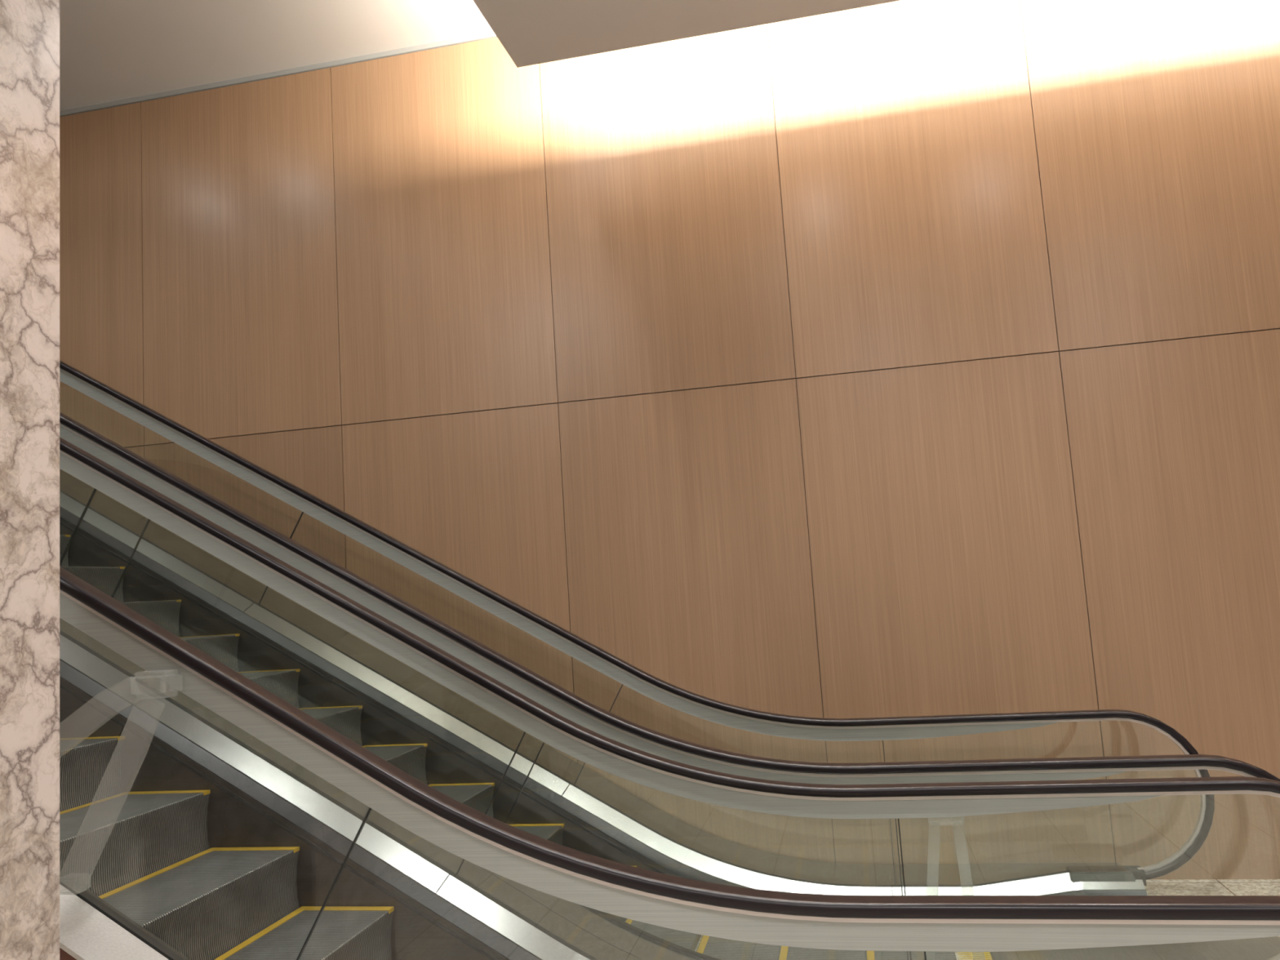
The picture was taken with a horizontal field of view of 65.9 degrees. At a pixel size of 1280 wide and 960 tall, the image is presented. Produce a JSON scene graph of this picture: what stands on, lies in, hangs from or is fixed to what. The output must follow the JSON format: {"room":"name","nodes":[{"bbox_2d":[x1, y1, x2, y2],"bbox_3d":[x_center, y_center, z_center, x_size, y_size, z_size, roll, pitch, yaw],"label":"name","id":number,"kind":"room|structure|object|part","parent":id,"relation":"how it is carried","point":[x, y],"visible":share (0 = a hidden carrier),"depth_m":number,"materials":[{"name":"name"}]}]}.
{"room":"escalator lobby","nodes":[
{"label":"escalator lobby","id":0,"kind":"room"},
{"bbox_2d":[59,0,493,111],"bbox_3d":[-2.273,-3.712,0.451,17.000,0.150,13.256,-5,-6,11],"label":"ceiling","id":1,"kind":"structure","parent":0,"point":[110,51],"depth_m":6.59,"materials":[{"name":"white paint"}]},
{"bbox_2d":[473,0,901,67],"bbox_3d":[2.392,-3.478,0.930,8.120,0.800,8.160,-5,-6,11],"label":"ceiling","id":2,"kind":"structure","parent":1,"relation":"attached to","point":[531,32],"depth_m":5.28,"materials":[{"name":"paint"}]},
{"bbox_2d":[59,0,1279,879],"bbox_3d":[-0.741,-0.224,6.498,17.000,5.670,0.200,-5,-6,11],"label":"wall","id":3,"kind":"structure","parent":0,"point":[903,357],"depth_m":6.07,"materials":[{"name":"brown wood"}]},
{"bbox_2d":[59,31,497,116],"bbox_3d":[-0.939,-3.029,6.706,17.000,0.034,0.030,-5,-6,11],"label":"crown molding","id":4,"kind":"structure","parent":3,"relation":"attached to","point":[491,34],"depth_m":7.02,"materials":[{"name":"grey"}]},
{"bbox_2d":[694,879,1279,959],"bbox_3d":[-1.914,1.963,-0.161,17.000,0.150,13.256,-5,-6,11],"label":"floor","id":5,"kind":"structure","parent":0,"point":[1175,886],"depth_m":5.22,"materials":[{"name":"tile"}]},
{"bbox_2d":[0,0,59,959],"bbox_3d":[-1.800,-0.671,2.202,0.650,5.570,0.583,-5,-6,11],"label":"column","id":6,"kind":"structure","parent":5,"relation":"on","point":[29,29],"depth_m":2.26,"materials":[{"name":"stone"}]},
{"bbox_2d":[59,437,1279,959],"bbox_3d":[-2.485,0.345,3.851,9.946,4.460,1.655,-5,-6,11],"label":"escalator","id":7,"kind":"object","parent":5,"relation":"on","point":[218,819],"depth_m":3.65,"materials":[{"name":"grey metal"}]},
{"bbox_3d":[-3.160,0.751,4.433,1.963,1.348,0.005,-5,-6,11],"label":"skirt panel","id":8,"kind":"part","parent":7,"relation":"part of","materials":[{"name":"grey metal"}]},
{"bbox_3d":[-1.660,0.864,2.826,0.763,0.600,0.089,-5,-6,11],"label":"acrylic guard","id":9,"kind":"part","parent":7,"relation":"part of","materials":[{"name":"clear plastic"}]},
{"bbox_3d":[-1.341,1.618,3.966,1.998,1.343,0.005,-5,-6,11],"label":"skirt panel","id":10,"kind":"part","parent":7,"relation":"part of","materials":[{"name":"grey metal"}]},
{"bbox_3d":[-2.408,0.215,4.444,9.896,4.094,0.080,-5,-6,11],"label":"handrail","id":11,"kind":"part","parent":7,"relation":"part of","materials":[{"name":"black rubber"}]},
{"bbox_3d":[-2.679,0.095,3.169,9.896,4.094,0.080,-5,-6,11],"label":"handrail","id":12,"kind":"part","parent":7,"relation":"part of","materials":[{"name":"black rubber"}]},
{"bbox_3d":[1.114,1.669,3.781,0.132,0.696,0.012,-5,-6,11],"label":"leg","id":13,"kind":"part","parent":7,"relation":"part of","materials":[{"name":"clear plastic"}]},
{"bbox_3d":[1.177,1.647,3.775,0.262,0.731,0.050,-5,-6,11],"label":"acrylic guard","id":14,"kind":"part","parent":7,"relation":"part of","materials":[{"name":"clear plastic"}]},
{"bbox_3d":[1.263,1.656,3.751,0.087,0.696,0.012,-5,-6,11],"label":"leg","id":15,"kind":"part","parent":7,"relation":"part of","materials":[{"name":"clear plastic"}]},
{"bbox_2d":[59,360,1279,959],"bbox_3d":[-2.120,0.510,5.593,9.953,4.469,1.975,-5,-6,11],"label":"escalator","id":16,"kind":"object","parent":5,"relation":"on","point":[431,733],"visible":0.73,"depth_m":5.54,"materials":[{"name":"grey metal"}]},
{"bbox_3d":[-4.484,0.147,6.559,1.735,1.114,0.005,-5,-6,11],"label":"skirt panel","id":17,"kind":"part","parent":16,"relation":"part of","materials":[{"name":"grey metal"}]},
{"bbox_3d":[-2.800,0.911,6.130,1.963,1.348,0.005,-5,-6,11],"label":"skirt panel","id":18,"kind":"part","parent":16,"relation":"part of","materials":[{"name":"grey metal"}]},
{"bbox_3d":[-0.981,1.778,5.662,1.998,1.343,0.005,-5,-6,11],"label":"skirt panel","id":19,"kind":"part","parent":16,"relation":"part of","materials":[{"name":"grey metal"}]},
{"bbox_3d":[0.883,2.142,5.232,2.034,0.294,0.005,-5,-6,11],"label":"skirt panel","id":20,"kind":"part","parent":16,"relation":"part of","materials":[{"name":"grey metal"}]},
{"bbox_3d":[-2.319,0.255,4.865,9.896,4.094,0.080,-5,-6,11],"label":"handrail","id":21,"kind":"part","parent":16,"relation":"part of","materials":[{"name":"black rubber"}]},
{"bbox_3d":[1.684,2.150,4.509,0.200,0.024,1.060,-5,-6,11],"label":"comb plate","id":22,"kind":"part","parent":16,"relation":"part of","materials":[{"name":"metal"}]},
{"bbox_3d":[2.312,2.099,4.381,1.080,0.021,1.060,-5,-6,11],"label":"landing plate","id":23,"kind":"part","parent":16,"relation":"part of","materials":[{"name":"grey metal"}]}
]}

